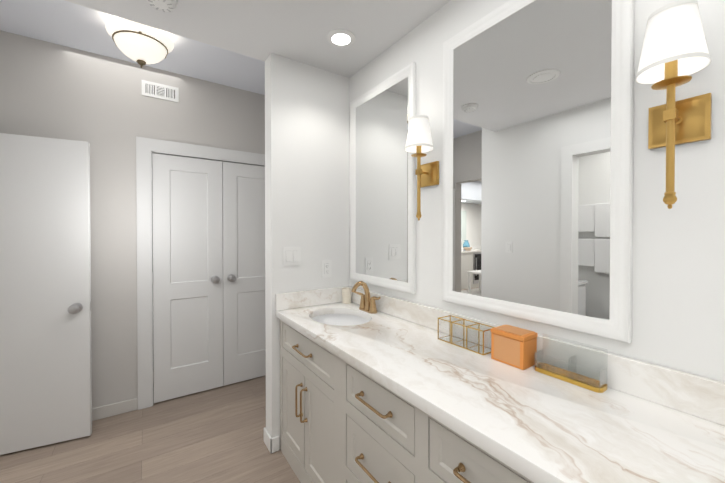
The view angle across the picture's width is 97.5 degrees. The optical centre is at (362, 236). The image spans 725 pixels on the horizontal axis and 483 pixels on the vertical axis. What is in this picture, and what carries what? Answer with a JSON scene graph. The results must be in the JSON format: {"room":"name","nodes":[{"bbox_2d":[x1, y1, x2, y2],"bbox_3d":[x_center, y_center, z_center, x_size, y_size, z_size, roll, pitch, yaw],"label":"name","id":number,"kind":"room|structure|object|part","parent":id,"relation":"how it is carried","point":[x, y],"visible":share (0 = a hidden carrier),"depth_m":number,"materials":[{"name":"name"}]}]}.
{"room":"bathroom","nodes":[
{"label":"bathroom","id":0,"kind":"room"},
{"bbox_2d":[0,30,264,407],"bbox_3d":[-1.762,-0.070,2.461,2.275,2.780,0.120,0,1,-34],"label":"wall","id":1,"kind":"structure","parent":0,"point":[101,104],"depth_m":2.34,"materials":[{"name":"grey paint"}]},
{"bbox_2d":[92,398,137,420],"bbox_3d":[-2.139,1.278,2.135,1.030,0.090,0.013,0,1,-34],"label":"baseboard","id":2,"kind":"structure","parent":1,"relation":"attached to","point":[109,410],"depth_m":2.34,"materials":[{"name":"grey paint"}]},
{"bbox_2d":[136,148,151,409],"bbox_3d":[-1.676,0.327,2.441,0.090,1.985,0.016,0,1,-34],"label":"trim","id":3,"kind":"structure","parent":1,"relation":"attached to","point":[143,196],"depth_m":2.43,"materials":[{"name":"white paint"}]},
{"bbox_2d":[142,80,178,101],"bbox_3d":[-1.584,-1.139,2.494,0.245,0.116,0.005,0,1,-34],"label":"air vent","id":4,"kind":"object","parent":1,"relation":"in","point":[159,91],"visible":1,"depth_m":2.49,"materials":[{"name":"white plastic"}]},
{"bbox_2d":[152,153,222,402],"bbox_3d":[-1.435,0.328,2.638,0.507,1.955,0.035,0,1,-34],"label":"door","id":5,"kind":"structure","parent":1,"relation":"attached to","point":[187,214],"depth_m":2.62,"materials":[{"name":"white paint"}]},
{"bbox_2d":[211,276,219,283],"bbox_3d":[-1.248,0.367,2.702,0.064,0.064,0.070,0,1,-34],"label":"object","id":6,"kind":"structure","parent":5,"relation":"attached to","point":[215,279],"depth_m":2.68,"materials":[{"name":"grey metal"}]},
{"bbox_2d":[136,136,264,163],"bbox_3d":[-1.209,-0.713,2.749,1.220,0.090,0.016,0,1,-34],"label":"trim","id":7,"kind":"structure","parent":1,"relation":"attached to","point":[179,148],"depth_m":2.63,"materials":[{"name":"white paint"}]},
{"bbox_2d":[151,150,264,405],"bbox_3d":[-1.224,0.324,2.782,1.040,1.985,0.060,0,1,-34],"label":"door frame","id":8,"kind":"structure","parent":1,"relation":"attached to","point":[151,280],"depth_m":2.47,"materials":[{"name":"white paint"}]},
{"bbox_2d":[222,162,265,385],"bbox_3d":[-1.013,0.326,2.925,0.507,1.955,0.035,0,1,-34],"label":"door","id":9,"kind":"structure","parent":1,"relation":"attached to","point":[244,317],"depth_m":2.87,"materials":[{"name":"white paint"}]},
{"bbox_2d":[227,274,235,281],"bbox_3d":[-1.141,0.367,2.775,0.064,0.064,0.070,0,1,-34],"label":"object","id":10,"kind":"structure","parent":9,"relation":"attached to","point":[231,278],"depth_m":2.75,"materials":[{"name":"grey metal"}]},
{"bbox_2d":[0,0,264,94],"bbox_3d":[-1.414,-1.382,2.050,2.400,0.150,0.930,0,1,-34],"label":"ceiling","id":11,"kind":"structure","parent":0,"point":[69,24],"depth_m":2.14,"materials":[{"name":"white paint"}]},
{"bbox_2d":[105,18,173,67],"bbox_3d":[-1.375,-1.177,1.976,0.348,0.258,0.348,0,1,-34],"label":"ceiling light","id":12,"kind":"object","parent":11,"relation":"attached to","point":[141,45],"visible":0.92,"depth_m":1.89,"materials":[{"name":"white glass"}]},
{"bbox_2d":[0,375,300,482],"bbox_3d":[-3.588,1.369,0.310,8.220,0.060,6.740,0,1,-34],"label":"floor","id":13,"kind":"structure","parent":0,"point":[214,435],"depth_m":1.98,"materials":[{"name":"wood"}]},
{"bbox_2d":[277,317,542,482],"bbox_3d":[0.373,0.917,1.091,0.542,0.830,2.457,0,1,-34],"label":"bathroom vanity","id":14,"kind":"object","parent":13,"relation":"on","point":[377,388],"depth_m":1.24,"materials":[{"name":"grey"}]},
{"bbox_2d":[276,301,724,482],"bbox_3d":[0.382,0.482,1.081,0.534,0.040,2.477,0,1,-34],"label":"countertop","id":15,"kind":"structure","parent":14,"relation":"on","point":[556,430],"depth_m":0.84,"materials":[{"name":"white stone"}]},
{"bbox_2d":[303,309,374,328],"bbox_3d":[-0.129,0.559,1.830,0.390,0.153,0.489,0,1,-34],"label":"sink","id":16,"kind":"object","parent":15,"relation":"in","point":[334,318],"depth_m":2.01,"materials":[{"name":"white ceramic"}]},
{"bbox_2d":[342,288,351,303],"bbox_3d":[-0.107,0.403,2.164,0.069,0.098,0.069,0,1,-34],"label":"ceramic cup","id":17,"kind":"object","parent":15,"relation":"on","point":[346,295],"visible":0.98,"depth_m":2.14,"materials":[{"name":"beige ceramic"}]},
{"bbox_2d":[351,281,382,312],"bbox_3d":[-0.005,0.360,1.913,0.144,0.188,0.283,0,1,-34],"label":"faucet","id":18,"kind":"object","parent":15,"relation":"on","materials":[{"name":"gold metal"}]},
{"bbox_2d":[438,315,493,354],"bbox_3d":[0.436,0.412,1.348,0.084,0.095,0.233,0,1,-34],"label":"organizer","id":19,"kind":"object","parent":15,"relation":"on","point":[478,348],"visible":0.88,"depth_m":1.34,"materials":[{"name":"gold"}]},
{"bbox_2d":[491,325,537,369],"bbox_3d":[0.556,0.402,1.171,0.094,0.117,0.128,0,1,-34],"label":"box","id":20,"kind":"object","parent":15,"relation":"on","point":[514,346],"visible":0.98,"depth_m":1.14,"materials":[{"name":"orange"}]},
{"bbox_3d":[0.556,0.354,1.171,0.094,0.014,0.128,0,1,-34],"label":"lid","id":21,"kind":"part","parent":20,"relation":"part of","materials":[{"name":"orange"}]},
{"bbox_2d":[535,333,607,392],"bbox_3d":[0.671,0.403,1.034,0.064,0.118,0.199,0,1,-34],"label":"acrylic organizer","id":22,"kind":"object","parent":15,"relation":"on","point":[572,376],"visible":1,"depth_m":1.02,"materials":[{"name":"clear plastic"}]},
{"bbox_2d":[535,363,607,392],"bbox_3d":[0.671,0.456,1.034,0.064,0.013,0.199,0,1,-34],"label":"tray","id":23,"kind":"object","parent":22,"relation":"attached to","point":[587,383],"depth_m":1.02,"materials":[{"name":"gold metal"}]},
{"bbox_2d":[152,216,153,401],"bbox_3d":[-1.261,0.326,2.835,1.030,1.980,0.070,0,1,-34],"label":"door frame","id":24,"kind":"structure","parent":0,"point":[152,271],"depth_m":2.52,"materials":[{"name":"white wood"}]},
{"bbox_2d":[65,0,450,77],"bbox_3d":[-0.587,-1.269,0.152,3.170,0.340,3.140,0,1,-34],"label":"ceiling","id":25,"kind":"structure","parent":0,"point":[295,30],"depth_m":1.66,"materials":[{"name":"white paint"}]},
{"bbox_2d":[146,0,177,11],"bbox_3d":[-0.934,-1.091,1.472,0.136,0.039,0.136,0,1,-34],"label":"smoke detector","id":26,"kind":"object","parent":25,"relation":"attached to","point":[167,5],"visible":1,"depth_m":1.48,"materials":[{"name":"white plastic"}]},
{"bbox_2d":[327,29,354,46],"bbox_3d":[-0.120,-1.109,1.784,0.160,0.008,0.160,0,1,-34],"label":"recessed light","id":27,"kind":"object","parent":25,"relation":"in","point":[340,37],"visible":1,"depth_m":1.77,"materials":[{"name":"white plastic"}]},
{"bbox_2d":[265,53,348,437],"bbox_3d":[-0.358,0.077,2.147,0.560,2.490,0.120,0,1,-34],"label":"wall","id":28,"kind":"structure","parent":0,"point":[306,158],"depth_m":2.05,"materials":[{"name":"white paint"}]},
{"bbox_2d":[263,427,271,452],"bbox_3d":[-0.595,1.279,1.997,0.013,0.090,0.146,0,1,-34],"label":"baseboard","id":29,"kind":"structure","parent":28,"relation":"attached to","point":[267,437],"depth_m":1.98,"materials":[{"name":"white paint"}]},
{"bbox_2d":[270,436,279,452],"bbox_3d":[-0.539,1.279,1.955,0.058,0.090,0.013,0,1,-34],"label":"baseboard","id":30,"kind":"structure","parent":28,"relation":"attached to","point":[275,442],"depth_m":1.95,"materials":[{"name":"white paint"}]},
{"bbox_2d":[283,247,300,265],"bbox_3d":[-0.446,0.124,2.009,0.117,0.117,0.010,0,1,-34],"label":"light switch","id":31,"kind":"object","parent":28,"relation":"attached to","point":[291,255],"visible":1,"depth_m":2.01,"materials":[{"name":"white plastic"}]},
{"bbox_2d":[275,286,346,308],"bbox_3d":[-0.318,0.402,2.091,0.515,0.102,0.019,0,1,-34],"label":"backsplash","id":32,"kind":"structure","parent":28,"relation":"attached to","point":[296,300],"depth_m":2.06,"materials":[{"name":"white stone"}]},
{"bbox_2d":[322,260,331,277],"bbox_3d":[-0.242,0.217,2.150,0.072,0.117,0.009,0,1,-34],"label":"electrical outlet","id":33,"kind":"object","parent":28,"relation":"attached to","point":[326,268],"visible":1,"depth_m":2.15,"materials":[{"name":"white plastic"}]},
{"bbox_2d":[349,0,724,381],"bbox_3d":[0.773,-0.058,1.089,0.120,2.780,3.140,0,1,-34],"label":"wall","id":34,"kind":"structure","parent":0,"point":[678,285],"depth_m":0.90,"materials":[{"name":"white paint"}]},
{"bbox_2d":[350,62,415,293],"bbox_3d":[0.097,-0.311,1.950,0.023,1.230,0.632,0,1,-34],"label":"mirror","id":35,"kind":"object","parent":34,"relation":"attached to","point":[382,208],"visible":0.96,"depth_m":1.91,"materials":[{"name":"white paint"}]},
{"bbox_3d":[0.103,-0.311,1.955,0.004,1.130,0.532,0,1,-34],"label":"glass","id":36,"kind":"part","parent":35,"relation":"part of","materials":[{"name":"silver metal"}]},
{"bbox_2d":[405,115,438,220],"bbox_3d":[0.281,-0.329,1.568,0.148,0.503,0.139,0,1,-34],"label":"sconce","id":37,"kind":"object","parent":34,"relation":"attached to","point":[419,141],"visible":1,"depth_m":1.56,"materials":[{"name":"gold metal"}]},
{"bbox_3d":[0.278,-0.504,1.563,0.136,0.150,0.136,0,1,-34],"label":"lamp shade","id":38,"kind":"part","parent":37,"relation":"part of","materials":[{"name":"white fabric"}]},
{"bbox_3d":[0.278,-0.504,1.563,0.139,0.152,0.139,0,1,-34],"label":"shade trim","id":39,"kind":"part","parent":37,"relation":"part of","materials":[{"name":"white fabric"}]},
{"bbox_2d":[347,286,724,424],"bbox_3d":[0.595,0.410,1.226,0.019,0.102,2.477,0,1,-34],"label":"backsplash","id":40,"kind":"structure","parent":34,"relation":"attached to","point":[701,396],"depth_m":0.94,"materials":[{"name":"white stone"}]},
{"bbox_2d":[442,0,633,342],"bbox_3d":[0.589,-0.304,1.228,0.023,1.230,0.715,0,1,-34],"label":"mirror","id":41,"kind":"object","parent":34,"relation":"attached to","point":[538,117],"visible":1,"depth_m":1.15,"materials":[{"name":"white paint"}]},
{"bbox_2d":[635,0,711,208],"bbox_3d":[0.793,-0.322,0.816,0.148,0.503,0.139,0,1,-34],"label":"sconce","id":42,"kind":"object","parent":34,"relation":"attached to","point":[674,53],"visible":1,"depth_m":0.81,"materials":[{"name":"gold metal"}]},
{"bbox_3d":[0.789,-0.497,0.812,0.136,0.150,0.136,0,1,-34],"label":"lamp shade","id":43,"kind":"part","parent":42,"relation":"part of","materials":[{"name":"white fabric"}]},
{"bbox_3d":[0.789,-0.497,0.812,0.139,0.152,0.139,0,1,-34],"label":"shade trim","id":44,"kind":"part","parent":42,"relation":"part of","materials":[{"name":"white fabric"}]},
{"bbox_3d":[-2.584,-0.064,1.755,0.120,2.780,0.120,0,1,-34],"label":"wall","id":45,"kind":"structure","parent":0,"visible":0},
{"bbox_2d":[0,133,91,454],"bbox_3d":[-2.130,0.348,1.906,0.772,1.930,0.207,0,1,-34],"label":"entry door","id":46,"kind":"structure","parent":45,"relation":"in","point":[45,328],"depth_m":1.99,"materials":[{"name":"white paint"}]},
{"bbox_3d":[-1.833,0.462,2.028,0.068,0.064,0.073,0,1,-34],"label":"knob","id":47,"kind":"part","parent":46,"relation":"part of","materials":[{"name":"grey metal"}]}
]}

